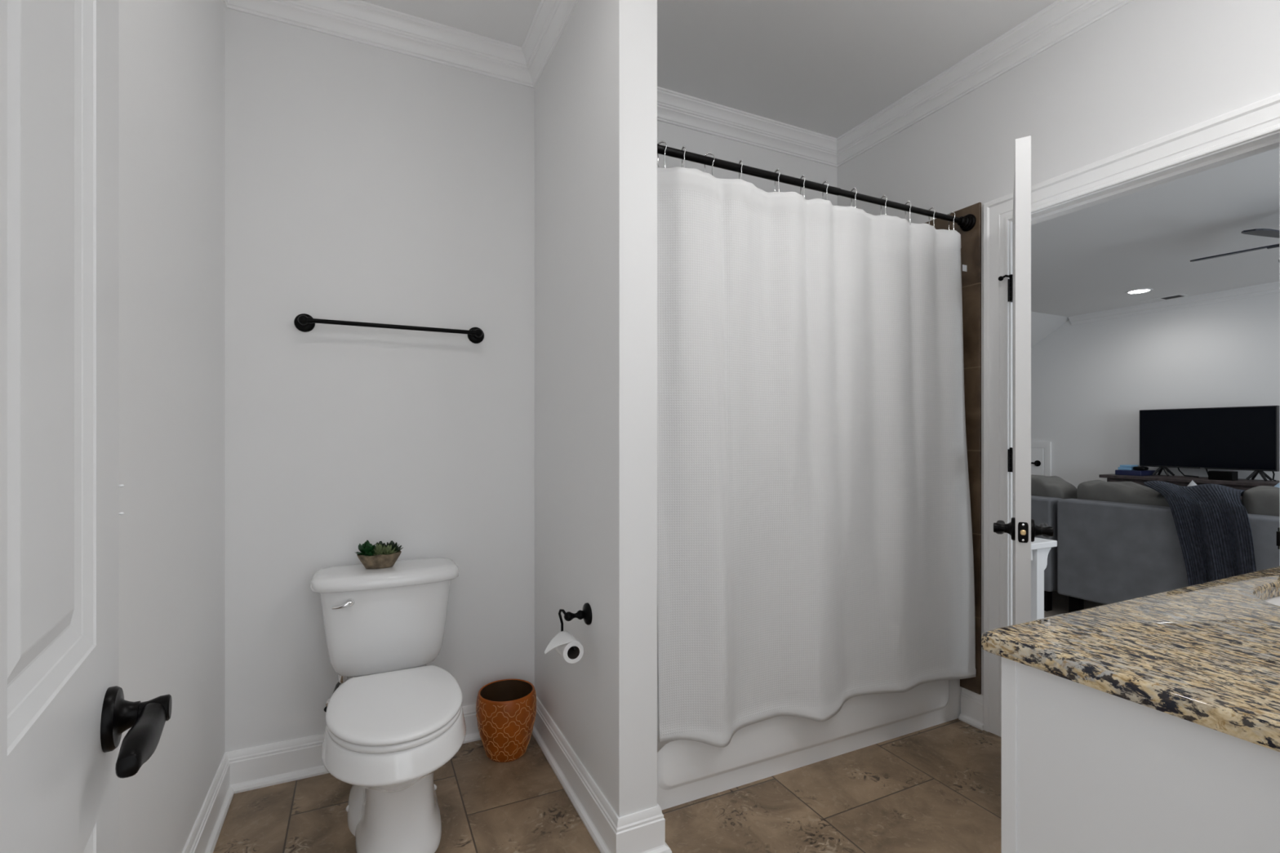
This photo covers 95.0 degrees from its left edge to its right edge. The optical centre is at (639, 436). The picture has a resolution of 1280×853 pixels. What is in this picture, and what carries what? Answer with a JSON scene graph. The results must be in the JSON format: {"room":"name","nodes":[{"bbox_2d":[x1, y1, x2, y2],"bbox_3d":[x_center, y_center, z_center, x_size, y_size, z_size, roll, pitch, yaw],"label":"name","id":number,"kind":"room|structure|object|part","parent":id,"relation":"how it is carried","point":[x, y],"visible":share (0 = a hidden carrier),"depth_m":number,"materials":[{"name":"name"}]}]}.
{"room":"bathroom","nodes":[
{"label":"bathroom","id":0,"kind":"room"},
{"bbox_2d":[118,0,225,852],"bbox_3d":[-0.955,-0.178,0.903,0.120,2.757,2.572,0,0,-26],"label":"wall","id":1,"kind":"structure","parent":0,"point":[171,53],"depth_m":1.43,"materials":[{"name":"white paint"}]},
{"bbox_2d":[182,752,234,852],"bbox_3d":[-0.886,1.134,0.935,0.031,0.132,2.332,0,0,-26],"label":"baseboard","id":2,"kind":"structure","parent":1,"relation":"attached to","point":[204,835],"depth_m":1.75,"materials":[{"name":"white paint"}]},
{"bbox_2d":[222,0,229,7],"bbox_3d":[-0.868,-1.503,0.944,0.073,0.108,2.332,0,0,-26],"label":"trim","id":3,"kind":"structure","parent":1,"relation":"attached to","point":[225,2],"depth_m":1.97,"materials":[{"name":"white paint"}]},
{"bbox_2d":[225,8,836,751],"bbox_3d":[-0.142,-0.178,2.649,2.852,2.757,0.120,0,0,-26],"label":"wall","id":4,"kind":"structure","parent":0,"point":[364,183],"depth_m":2.18,"materials":[{"name":"white paint"}]},
{"bbox_2d":[324,673,347,712],"bbox_3d":[-1.077,0.908,2.077,0.078,0.169,0.106,0,0,-26],"label":"water supply valve","id":5,"kind":"object","parent":4,"relation":"attached to","point":[341,679],"visible":0.3,"depth_m":2.05,"materials":[{"name":"silver metal"}]},
{"bbox_2d":[225,704,480,793],"bbox_3d":[-0.915,1.134,2.197,1.067,0.132,0.031,0,0,-26],"label":"baseboard","id":6,"kind":"structure","parent":4,"relation":"attached to","point":[251,768],"depth_m":2.04,"materials":[{"name":"white paint"}]},
{"bbox_2d":[225,0,533,88],"bbox_3d":[-0.905,-1.503,2.178,1.067,0.108,0.073,0,0,-26],"label":"trim","id":7,"kind":"structure","parent":4,"relation":"attached to","point":[359,21],"depth_m":2.18,"materials":[{"name":"white paint"}]},
{"bbox_2d":[293,313,484,343],"bbox_3d":[-0.907,-0.403,2.175,0.659,0.065,0.076,0,0,-26],"label":"towel bar","id":8,"kind":"object","parent":4,"relation":"attached to","point":[304,322],"visible":1,"depth_m":2.12,"materials":[{"name":"black metal"}]},
{"bbox_3d":[-1.165,-0.403,2.028,0.033,0.033,0.033,0,0,-26],"label":"knob","id":9,"kind":"part","parent":8,"relation":"part of","materials":[{"name":"black metal"}]},
{"bbox_3d":[-1.180,-0.403,2.059,0.065,0.065,0.050,0,0,-26],"label":"mounting post","id":10,"kind":"part","parent":8,"relation":"part of","materials":[{"name":"black metal"}]},
{"bbox_3d":[-0.644,-0.403,2.315,0.065,0.065,0.050,0,0,-26],"label":"mounting post","id":11,"kind":"part","parent":8,"relation":"part of","materials":[{"name":"black metal"}]},
{"bbox_3d":[-0.629,-0.403,2.284,0.033,0.033,0.033,0,0,-26],"label":"knob","id":12,"kind":"part","parent":8,"relation":"part of","materials":[{"name":"black metal"}]},
{"bbox_2d":[657,86,836,167],"bbox_3d":[0.382,-1.503,2.792,1.543,0.108,0.073,0,0,-26],"label":"trim","id":13,"kind":"structure","parent":4,"relation":"attached to","point":[677,108],"depth_m":2.85,"materials":[{"name":"white paint"}]},
{"bbox_2d":[532,0,657,852],"bbox_3d":[-0.202,-0.178,2.047,0.152,2.757,0.916,0,0,-26],"label":"wall","id":14,"kind":"structure","parent":0,"point":[596,92],"depth_m":1.78,"materials":[{"name":"white paint"}]},
{"bbox_2d":[521,0,578,88],"bbox_3d":[-0.266,-1.503,1.993,0.073,0.108,0.958,0,0,-26],"label":"trim","id":15,"kind":"structure","parent":14,"relation":"attached to","point":[551,17],"depth_m":2.18,"materials":[{"name":"white paint"}]},
{"bbox_2d":[558,602,592,649],"bbox_3d":[-0.192,0.583,1.817,0.090,0.107,0.134,0,0,-26],"label":"paper holder","id":16,"kind":"object","parent":14,"relation":"attached to","point":[586,614],"visible":0.93,"depth_m":1.84,"materials":[{"name":"black metal"}]},
{"bbox_2d":[544,631,583,663],"bbox_3d":[-0.244,0.647,1.790,0.117,0.067,0.102,0,0,-26],"label":"toilet paper roll","id":17,"kind":"object","parent":16,"relation":"hanging from","point":[562,642],"visible":1,"depth_m":1.76,"materials":[{"name":"white paper"}]},
{"bbox_3d":[-0.221,0.590,1.804,0.018,0.093,0.134,0,0,-29],"label":"swing arm","id":18,"kind":"part","parent":16,"relation":"part of","materials":[{"name":"black metal"}]},
{"bbox_3d":[-0.224,0.564,1.835,0.029,0.029,0.029,0,0,-26],"label":"knob","id":19,"kind":"part","parent":16,"relation":"part of","materials":[{"name":"black metal"}]},
{"bbox_3d":[-0.189,0.564,1.851,0.056,0.068,0.068,0,0,-26],"label":"mounting post","id":20,"kind":"part","parent":16,"relation":"part of","materials":[{"name":"black metal"}]},
{"bbox_2d":[616,805,671,852],"bbox_3d":[0.003,1.134,1.654,0.183,0.132,0.031,0,0,-26],"label":"baseboard","id":21,"kind":"structure","parent":14,"relation":"attached to","point":[643,831],"depth_m":1.66,"materials":[{"name":"white paint"}]},
{"bbox_3d":[-0.160,0.049,2.151,0.012,2.035,0.740,0,0,-26],"label":"tiled wall","id":22,"kind":"structure","parent":14,"relation":"attached to","visible":0},
{"bbox_2d":[657,143,976,231],"bbox_3d":[0.690,-0.898,2.133,1.531,0.069,0.069,0,0,-26],"label":"shower rod","id":23,"kind":"object","parent":22,"relation":"attached to","point":[967,222],"visible":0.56,"depth_m":2.07,"materials":[{"name":"black metal"}]},
{"bbox_2d":[657,140,666,168],"bbox_3d":[0.067,-0.877,1.836,0.041,0.098,0.007,0,0,36],"label":"curtain ring","id":24,"kind":"object","parent":23,"relation":"hanging from","point":[662,141],"visible":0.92,"depth_m":1.83,"materials":[{"name":"silver metal"}]},
{"bbox_2d":[657,166,976,747],"bbox_3d":[0.712,0.079,2.119,1.466,1.833,0.067,0,0,-26],"label":"shower curtain","id":25,"kind":"object","parent":24,"relation":"hanging from","point":[815,542],"visible":0.99,"depth_m":2.04,"materials":[{"name":"white fabric"}]},
{"bbox_2d":[681,145,685,167],"bbox_3d":[0.139,-0.877,1.870,0.007,0.098,0.041,0,0,-14],"label":"curtain ring","id":26,"kind":"object","parent":23,"relation":"hanging from","point":[683,146],"visible":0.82,"depth_m":1.86,"materials":[{"name":"silver metal"}]},
{"bbox_2d":[703,152,715,176],"bbox_3d":[0.224,-0.877,1.911,0.041,0.098,0.007,0,0,21],"label":"curtain ring","id":27,"kind":"object","parent":23,"relation":"hanging from","point":[707,153],"visible":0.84,"depth_m":1.91,"materials":[{"name":"silver metal"}]},
{"bbox_2d":[738,160,742,179],"bbox_3d":[0.337,-0.877,1.965,0.007,0.098,0.041,0,0,-8],"label":"curtain ring","id":28,"kind":"object","parent":23,"relation":"hanging from","point":[740,161],"visible":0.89,"depth_m":1.95,"materials":[{"name":"silver metal"}]},
{"bbox_2d":[774,168,780,191],"bbox_3d":[0.474,-0.877,2.030,0.007,0.098,0.041,0,0,-17],"label":"curtain ring","id":29,"kind":"object","parent":23,"relation":"hanging from","point":[776,170],"visible":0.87,"depth_m":2.02,"materials":[{"name":"silver metal"}]},
{"bbox_2d":[800,174,804,198],"bbox_3d":[0.576,-0.877,2.079,0.007,0.098,0.041,0,0,-11],"label":"curtain ring","id":30,"kind":"object","parent":23,"relation":"hanging from","point":[802,175],"visible":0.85,"depth_m":2.07,"materials":[{"name":"silver metal"}]},
{"bbox_2d":[657,640,678,752],"bbox_3d":[0.667,0.085,2.142,1.366,1.829,0.007,0,0,-26],"label":"curtain liner","id":31,"kind":"object","parent":30,"relation":"hanging from","point":[660,744],"visible":0.06,"depth_m":1.85,"materials":[{"name":"white plastic"}]},
{"bbox_2d":[822,180,828,199],"bbox_3d":[0.670,-0.877,2.124,0.007,0.098,0.041,0,0,-17],"label":"curtain ring","id":32,"kind":"object","parent":23,"relation":"hanging from","point":[824,182],"visible":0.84,"depth_m":2.11,"materials":[{"name":"silver metal"}]},
{"bbox_2d":[850,187,857,206],"bbox_3d":[0.795,-0.877,2.183,0.007,0.098,0.041,0,0,-14],"label":"curtain ring","id":33,"kind":"object","parent":23,"relation":"hanging from","point":[853,188],"visible":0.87,"depth_m":2.17,"materials":[{"name":"silver metal"}]},
{"bbox_2d":[880,195,887,214],"bbox_3d":[0.934,-0.877,2.250,0.007,0.098,0.041,0,0,-17],"label":"curtain ring","id":34,"kind":"object","parent":23,"relation":"hanging from","point":[882,196],"visible":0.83,"depth_m":2.24,"materials":[{"name":"silver metal"}]},
{"bbox_2d":[904,200,911,224],"bbox_3d":[1.054,-0.877,2.307,0.007,0.098,0.041,0,0,-14],"label":"curtain ring","id":35,"kind":"object","parent":23,"relation":"hanging from","point":[908,201],"visible":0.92,"depth_m":2.29,"materials":[{"name":"silver metal"}]},
{"bbox_2d":[928,206,935,226],"bbox_3d":[1.177,-0.877,2.366,0.007,0.098,0.041,0,0,-14],"label":"curtain ring","id":36,"kind":"object","parent":23,"relation":"hanging from","point":[932,206],"visible":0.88,"depth_m":2.35,"materials":[{"name":"silver metal"}]},
{"bbox_2d":[948,211,955,230],"bbox_3d":[1.285,-0.877,2.417,0.007,0.098,0.041,0,0,-14],"label":"curtain ring","id":37,"kind":"object","parent":23,"relation":"hanging from","point":[952,211],"visible":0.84,"depth_m":2.40,"materials":[{"name":"silver metal"}]},
{"bbox_2d":[213,591,1105,852],"bbox_3d":[1.911,1.240,3.295,7.312,0.080,6.900,0,0,-26],"label":"floor","id":38,"kind":"structure","parent":0,"point":[936,788],"depth_m":1.89,"materials":[{"name":"tile"}]},
{"bbox_2d":[310,557,466,852],"bbox_3d":[-0.776,0.831,1.828,0.480,0.738,0.794,0,0,-26],"label":"toilet","id":39,"kind":"object","parent":38,"relation":"on","point":[398,719],"visible":1,"depth_m":1.73,"materials":[{"name":"white ceramic"}]},
{"bbox_3d":[-0.974,0.550,1.924,0.066,0.026,0.033,0,0,-26],"label":"flush lever","id":40,"kind":"part","parent":39,"relation":"part of","materials":[{"name":"silver metal"}]},
{"bbox_2d":[355,540,402,568],"bbox_3d":[-0.919,0.413,2.068,0.159,0.097,0.101,0,0,-26],"label":"succulent planter","id":41,"kind":"object","parent":39,"relation":"on","point":[382,555],"visible":1,"depth_m":2.04,"materials":[{"name":"ceramic"}]},
{"bbox_3d":[-0.919,0.435,2.068,0.144,0.052,0.100,0,0,-26],"label":"pot","id":42,"kind":"part","parent":41,"relation":"part of","materials":[{"name":"ceramic"}]},
{"bbox_3d":[-0.894,0.487,2.076,0.478,0.050,0.243,0,0,-26],"label":"tank lid","id":43,"kind":"part","parent":39,"relation":"part of","materials":[{"name":"white ceramic"}]},
{"bbox_3d":[-0.897,0.663,2.084,0.424,0.317,0.210,0,0,-26],"label":"tank","id":44,"kind":"part","parent":39,"relation":"part of","materials":[{"name":"white ceramic"}]},
{"bbox_3d":[-0.704,0.788,1.696,0.356,0.018,0.472,0,0,-26],"label":"seat","id":45,"kind":"part","parent":39,"relation":"part of","materials":[{"name":"white plastic"}]},
{"bbox_3d":[-0.702,0.767,1.692,0.362,0.021,0.470,0,0,-26],"label":"lid","id":46,"kind":"part","parent":39,"relation":"part of","materials":[{"name":"white plastic"}]},
{"bbox_2d":[475,679,536,762],"bbox_3d":[-0.507,1.081,2.227,0.223,0.237,0.223,0,0,-26],"label":"waste bin","id":47,"kind":"object","parent":38,"relation":"on","point":[506,708],"visible":1,"depth_m":2.15,"materials":[{"name":"ceramic"}]},
{"bbox_2d":[657,679,961,809],"bbox_3d":[0.527,0.990,2.487,1.541,0.420,0.724,0,0,-26],"label":"bathtub","id":48,"kind":"object","parent":38,"relation":"on","point":[688,771],"visible":0.2,"depth_m":2.10,"materials":[{"name":"white ceramic"}]},
{"bbox_2d":[1031,537,1057,621],"bbox_3d":[1.512,0.824,2.827,0.244,0.752,0.800,0,0,-26],"label":"console table","id":49,"kind":"object","parent":38,"relation":"on","point":[1040,548],"visible":0.11,"depth_m":2.49,"materials":[{"name":"white paint"}]},
{"bbox_3d":[1.695,0.838,2.513,0.050,0.725,0.046,0,0,-26],"label":"leg","id":50,"kind":"part","parent":49,"relation":"part of","materials":[{"name":"white paint"}]},
{"bbox_2d":[1031,474,1076,611],"bbox_3d":[2.986,0.744,4.597,0.950,0.911,0.975,0,0,-26],"label":"sofa section","id":51,"kind":"object","parent":38,"relation":"on","point":[1046,491],"visible":0.18,"depth_m":4.03,"materials":[{"name":"grey fabric"}]},
{"bbox_3d":[2.634,0.740,4.429,0.170,0.630,0.975,0,0,-26],"label":"frame","id":52,"kind":"part","parent":51,"relation":"part of","materials":[{"name":"grey fabric"}]},
{"bbox_3d":[2.805,1.128,4.059,0.060,0.144,0.060,0,0,-26],"label":"leg","id":53,"kind":"part","parent":51,"relation":"part of","materials":[{"name":"black wood"}]},
{"bbox_2d":[1031,474,1076,498],"bbox_3d":[2.833,0.534,4.505,0.274,0.491,0.910,0,0,-26],"label":"cushion","id":54,"kind":"object","parent":51,"relation":"on","point":[1053,486],"depth_m":4.15,"materials":[{"name":"grey fabric"}]},
{"bbox_2d":[1000,595,1279,852],"bbox_3d":[1.329,0.784,1.047,1.334,0.832,0.620,0,0,-26],"label":"vanity cabinet","id":55,"kind":"object","parent":38,"relation":"on","point":[1085,769],"visible":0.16,"depth_m":0.84,"materials":[{"name":"white paint"}]},
{"bbox_3d":[1.221,0.784,1.272,1.334,0.832,0.026,0,0,-26],"label":"frame","id":56,"kind":"part","parent":55,"relation":"part of","materials":[{"name":"white paint"}]},
{"bbox_2d":[981,566,1279,752],"bbox_3d":[1.324,0.351,1.033,1.355,0.034,0.600,0,0,-26],"label":"countertop","id":57,"kind":"structure","parent":55,"relation":"on","point":[1207,654],"depth_m":0.92,"materials":[{"name":"beige stone"}]},
{"bbox_2d":[1057,480,1279,612],"bbox_3d":[3.638,0.736,3.232,0.950,0.929,1.978,0,0,-26],"label":"sofa section","id":58,"kind":"object","parent":38,"relation":"on","point":[1117,541],"visible":0.51,"depth_m":3.60,"materials":[{"name":"grey fabric"}]},
{"bbox_3d":[2.890,1.128,3.882,0.060,0.144,0.060,0,0,-26],"label":"leg","id":59,"kind":"part","parent":58,"relation":"part of","materials":[{"name":"black wood"}]},
{"bbox_2d":[1076,480,1241,506],"bbox_3d":[3.232,0.537,3.673,0.285,0.481,0.805,0,0,-26],"label":"cushion","id":60,"kind":"object","parent":58,"relation":"on","point":[1126,492],"depth_m":3.77,"materials":[{"name":"grey fabric"}]},
{"bbox_2d":[1186,480,1196,486],"bbox_3d":[3.534,0.495,3.739,0.136,0.428,0.428,0,0,-26],"label":"throw pillow","id":61,"kind":"object","parent":58,"relation":"on","point":[1192,483],"visible":0.02,"depth_m":3.76,"materials":[{"name":"grey fabric"}]},
{"bbox_2d":[1143,480,1256,586],"bbox_3d":[3.232,0.636,3.361,0.502,0.729,0.611,0,0,-26],"label":"throw blanket","id":62,"kind":"object","parent":58,"relation":"on","point":[1211,521],"visible":0.75,"depth_m":3.19,"materials":[{"name":"grey fabric"}]},
{"bbox_2d":[1241,485,1279,516],"bbox_3d":[3.657,0.524,2.788,0.262,0.506,1.120,0,0,-26],"label":"cushion","id":63,"kind":"object","parent":58,"relation":"on","point":[1260,500],"depth_m":3.16,"materials":[{"name":"grey fabric"}]},
{"bbox_2d":[1098,473,1279,499],"bbox_3d":[4.822,0.777,4.812,0.470,0.845,1.630,0,0,-26],"label":"media console","id":64,"kind":"object","parent":38,"relation":"on","point":[1184,481],"visible":0.11,"depth_m":4.91,"materials":[{"name":"brown wood"}]},
{"bbox_2d":[1115,469,1155,475],"bbox_3d":[4.553,0.333,5.387,0.260,0.045,0.200,0,0,-26],"label":"game console","id":65,"kind":"object","parent":64,"relation":"on","point":[1131,473],"visible":0.84,"depth_m":5.31,"materials":[{"name":"blue plastic"}]},
{"bbox_2d":[1118,464,1138,470],"bbox_3d":[4.527,0.287,5.430,0.150,0.044,0.100,0,0,-26],"label":"case","id":66,"kind":"object","parent":65,"relation":"on","point":[1124,467],"visible":0.8,"depth_m":5.40,"materials":[{"name":"blue plastic"}]},
{"bbox_2d":[1133,466,1148,470],"bbox_3d":[4.550,0.291,5.325,0.090,0.036,0.100,0,0,-26],"label":"game controller","id":67,"kind":"object","parent":65,"relation":"on","point":[1136,468],"visible":1,"depth_m":5.29,"materials":[{"name":"black plastic"}]},
{"bbox_2d":[1139,405,1279,480],"bbox_3d":[4.817,0.056,4.997,0.116,0.595,0.899,0,0,-26],"label":"television","id":68,"kind":"object","parent":64,"relation":"on","point":[1234,437],"visible":0.9,"depth_m":4.92,"materials":[{"name":"black plastic"}]},
{"bbox_3d":[4.683,0.305,5.279,0.116,0.097,0.073,0,0,-26],"label":"stand leg","id":69,"kind":"part","parent":68,"relation":"part of","materials":[{"name":"black"}]},
{"bbox_3d":[4.705,0.305,5.231,0.116,0.097,0.073,0,0,-26],"label":"stand leg","id":70,"kind":"part","parent":68,"relation":"part of","materials":[{"name":"black metal"}]},
{"bbox_2d":[1177,467,1199,477],"bbox_3d":[4.783,0.301,5.117,0.020,0.105,0.156,0,0,-22],"label":"cable","id":71,"kind":"object","parent":68,"relation":"hanging from","point":[1178,468],"visible":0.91,"depth_m":5.12,"materials":[{"name":"black plastic"}]},
{"bbox_3d":[4.950,0.305,4.719,0.116,0.097,0.073,0,0,-26],"label":"stand leg","id":72,"kind":"part","parent":68,"relation":"part of","materials":[{"name":"black metal"}]},
{"bbox_3d":[4.972,0.305,4.672,0.116,0.097,0.073,0,0,-26],"label":"stand leg","id":73,"kind":"part","parent":68,"relation":"part of","materials":[{"name":"black"}]},
{"bbox_2d":[1208,470,1238,480],"bbox_3d":[4.755,0.319,4.780,0.100,0.072,0.150,0,0,-26],"label":"media box","id":74,"kind":"object","parent":64,"relation":"on","point":[1214,474],"visible":1,"depth_m":4.74,"materials":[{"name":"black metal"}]},
{"bbox_2d":[360,0,1057,137],"bbox_3d":[0.345,-1.607,1.512,2.952,0.100,2.552,0,0,-26],"label":"ceiling","id":75,"kind":"structure","parent":0,"point":[824,67],"depth_m":2.32,"materials":[{"name":"white paint"}]},
{"bbox_2d":[1031,311,1069,348],"bbox_3d":[2.189,-0.705,6.022,4.261,1.310,1.831,0,0,-26],"label":"ceiling","id":76,"kind":"structure","parent":0,"point":[1042,325],"depth_m":6.12,"materials":[{"name":"white paint"}]},
{"bbox_2d":[836,0,1279,694],"bbox_3d":[1.645,-0.178,2.077,0.120,2.757,2.452,0,0,-26],"label":"wall","id":77,"kind":"structure","parent":0,"point":[1145,71],"depth_m":2.07,"materials":[{"name":"white paint"}]},
{"bbox_2d":[924,202,981,694],"bbox_3d":[1.232,0.050,2.788,0.012,2.035,0.814,0,0,-26],"label":"tiled wall","id":78,"kind":"structure","parent":77,"relation":"attached to","point":[971,240],"depth_m":2.44,"materials":[{"name":"brown tile"}]},
{"bbox_2d":[958,687,983,730],"bbox_3d":[1.386,1.134,2.443,0.031,0.132,0.104,0,0,-26],"label":"baseboard","id":79,"kind":"structure","parent":77,"relation":"attached to","point":[971,703],"depth_m":2.44,"materials":[{"name":"white paint"}]},
{"bbox_2d":[836,0,1133,167],"bbox_3d":[1.532,-1.503,2.090,0.073,0.108,2.332,0,0,-26],"label":"trim","id":80,"kind":"structure","parent":77,"relation":"attached to","point":[1062,19],"depth_m":2.39,"materials":[{"name":"white paint"}]},
{"bbox_2d":[993,135,1053,625],"bbox_3d":[1.287,0.171,1.984,0.146,2.035,0.779,0,0,32],"label":"door","id":81,"kind":"structure","parent":77,"relation":"in","point":[1022,529],"depth_m":1.66,"materials":[{"name":"white paint"}]},
{"bbox_3d":[1.098,0.278,1.787,0.026,0.038,0.131,0,0,34],"label":"lever","id":82,"kind":"part","parent":81,"relation":"part of","materials":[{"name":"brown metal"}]},
{"bbox_3d":[1.078,0.272,1.735,0.054,0.067,0.067,0,0,32],"label":"handle","id":83,"kind":"part","parent":81,"relation":"part of","materials":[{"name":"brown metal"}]},
{"bbox_3d":[1.085,0.272,1.660,0.025,0.058,0.003,0,0,32],"label":"latch plate","id":84,"kind":"part","parent":81,"relation":"part of","materials":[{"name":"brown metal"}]},
{"bbox_3d":[1.156,0.272,1.687,0.054,0.067,0.067,0,0,32],"label":"handle","id":85,"kind":"part","parent":81,"relation":"part of","materials":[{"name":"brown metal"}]},
{"bbox_3d":[1.194,0.278,1.728,0.026,0.038,0.131,0,0,30],"label":"lever","id":86,"kind":"part","parent":81,"relation":"part of","materials":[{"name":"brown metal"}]},
{"bbox_2d":[982,93,1279,737],"bbox_3d":[1.617,0.123,1.972,0.021,2.153,0.956,0,0,-26],"label":"trim","id":87,"kind":"structure","parent":77,"relation":"attached to","point":[1260,118],"depth_m":2.33,"materials":[{"name":"white paint"}]},
{"bbox_2d":[1009,130,1279,625],"bbox_3d":[1.674,0.166,1.999,0.134,2.068,0.786,0,0,-26],"label":"trim","id":88,"kind":"structure","parent":77,"relation":"attached to","point":[1271,141],"depth_m":1.94,"materials":[{"name":"white paint"}]},
{"bbox_3d":[1.795,0.285,1.641,0.044,0.060,0.006,0,0,-26],"label":"strike plate","id":89,"kind":"part","parent":88,"relation":"part of","materials":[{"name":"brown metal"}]},
{"bbox_2d":[1031,292,1279,488],"bbox_3d":[5.185,-0.070,4.806,0.100,2.540,6.807,0,0,-26],"label":"wall","id":90,"kind":"structure","parent":0,"point":[1091,382],"depth_m":5.61,"materials":[{"name":"white paint"}]},
{"bbox_2d":[1031,448,1044,475],"bbox_3d":[4.199,0.659,6.657,0.086,1.062,0.702,0,0,-26],"label":"door","id":91,"kind":"structure","parent":90,"relation":"in","point":[1037,454],"depth_m":6.40,"materials":[{"name":"white paint"}]},
{"bbox_3d":[4.300,0.295,6.421,0.064,0.066,0.140,0,0,-26],"label":"handle","id":92,"kind":"part","parent":91,"relation":"part of","materials":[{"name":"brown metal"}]},
{"bbox_2d":[1031,441,1051,475],"bbox_3d":[4.228,0.629,6.671,0.020,1.141,0.842,0,0,-26],"label":"trim","id":93,"kind":"structure","parent":90,"relation":"attached to","point":[1046,446],"depth_m":6.32,"materials":[{"name":"white paint"}]},
{"bbox_2d":[1067,281,1279,324],"bbox_3d":[5.503,-1.201,3.944,0.069,0.078,4.776,0,0,-26],"label":"trim","id":94,"kind":"structure","parent":90,"relation":"attached to","point":[1272,287],"depth_m":5.27,"materials":[{"name":"white paint"}]},
{"bbox_2d":[1031,147,1279,316],"bbox_3d":[3.633,-1.290,2.996,4.261,0.100,4.876,0,0,-26],"label":"ceiling","id":95,"kind":"structure","parent":0,"point":[1084,261],"depth_m":3.75,"materials":[{"name":"white paint"}]},
{"bbox_2d":[1124,288,1153,293],"bbox_3d":[4.260,-1.238,5.003,0.186,0.005,0.186,0,0,-26],"label":"recessed light","id":96,"kind":"object","parent":95,"relation":"in","point":[1145,290],"visible":1,"depth_m":4.99,"materials":[{"name":"white paint"}]},
{"bbox_2d":[1139,293,1187,302],"bbox_3d":[4.694,-1.236,5.255,0.120,0.008,0.300,0,0,-26],"label":"ceiling vent","id":97,"kind":"object","parent":95,"relation":"in","point":[1178,295],"visible":1,"depth_m":5.23,"materials":[{"name":"white metal"}]},
{"bbox_2d":[1190,228,1279,262],"bbox_3d":[3.541,-1.123,3.127,0.910,0.235,0.905,0,0,-26],"label":"ceiling fan","id":98,"kind":"object","parent":95,"relation":"hanging from","point":[1270,233],"visible":0.99,"depth_m":3.08,"materials":[{"name":"black"}]},
{"bbox_3d":[3.401,-1.050,3.352,0.127,0.024,0.379,0,0,-26],"label":"blade","id":99,"kind":"part","parent":98,"relation":"part of","materials":[{"name":"black"}]},
{"bbox_3d":[3.289,-1.050,3.038,0.375,0.025,0.104,0,0,-16],"label":"blade","id":100,"kind":"part","parent":98,"relation":"part of","materials":[{"name":"black"}]},
{"bbox_3d":[0.860,-0.179,0.411,2.732,2.757,0.120,0,0,-26],"label":"wall","id":101,"kind":"structure","parent":0,"visible":0},
{"bbox_2d":[0,0,172,852],"bbox_3d":[-0.405,0.174,0.338,0.144,2.028,0.850,0,0,-33],"label":"door","id":102,"kind":"structure","parent":101,"relation":"in","point":[64,713],"depth_m":0.51,"materials":[{"name":"white paint"}]},
{"bbox_3d":[-0.564,0.312,0.661,0.054,0.067,0.067,0,0,-33],"label":"handle","id":103,"kind":"part","parent":102,"relation":"part of","materials":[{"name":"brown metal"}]},
{"bbox_3d":[-0.526,0.318,0.620,0.026,0.038,0.131,0,0,-31],"label":"lever","id":104,"kind":"part","parent":102,"relation":"part of","materials":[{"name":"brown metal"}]}
]}

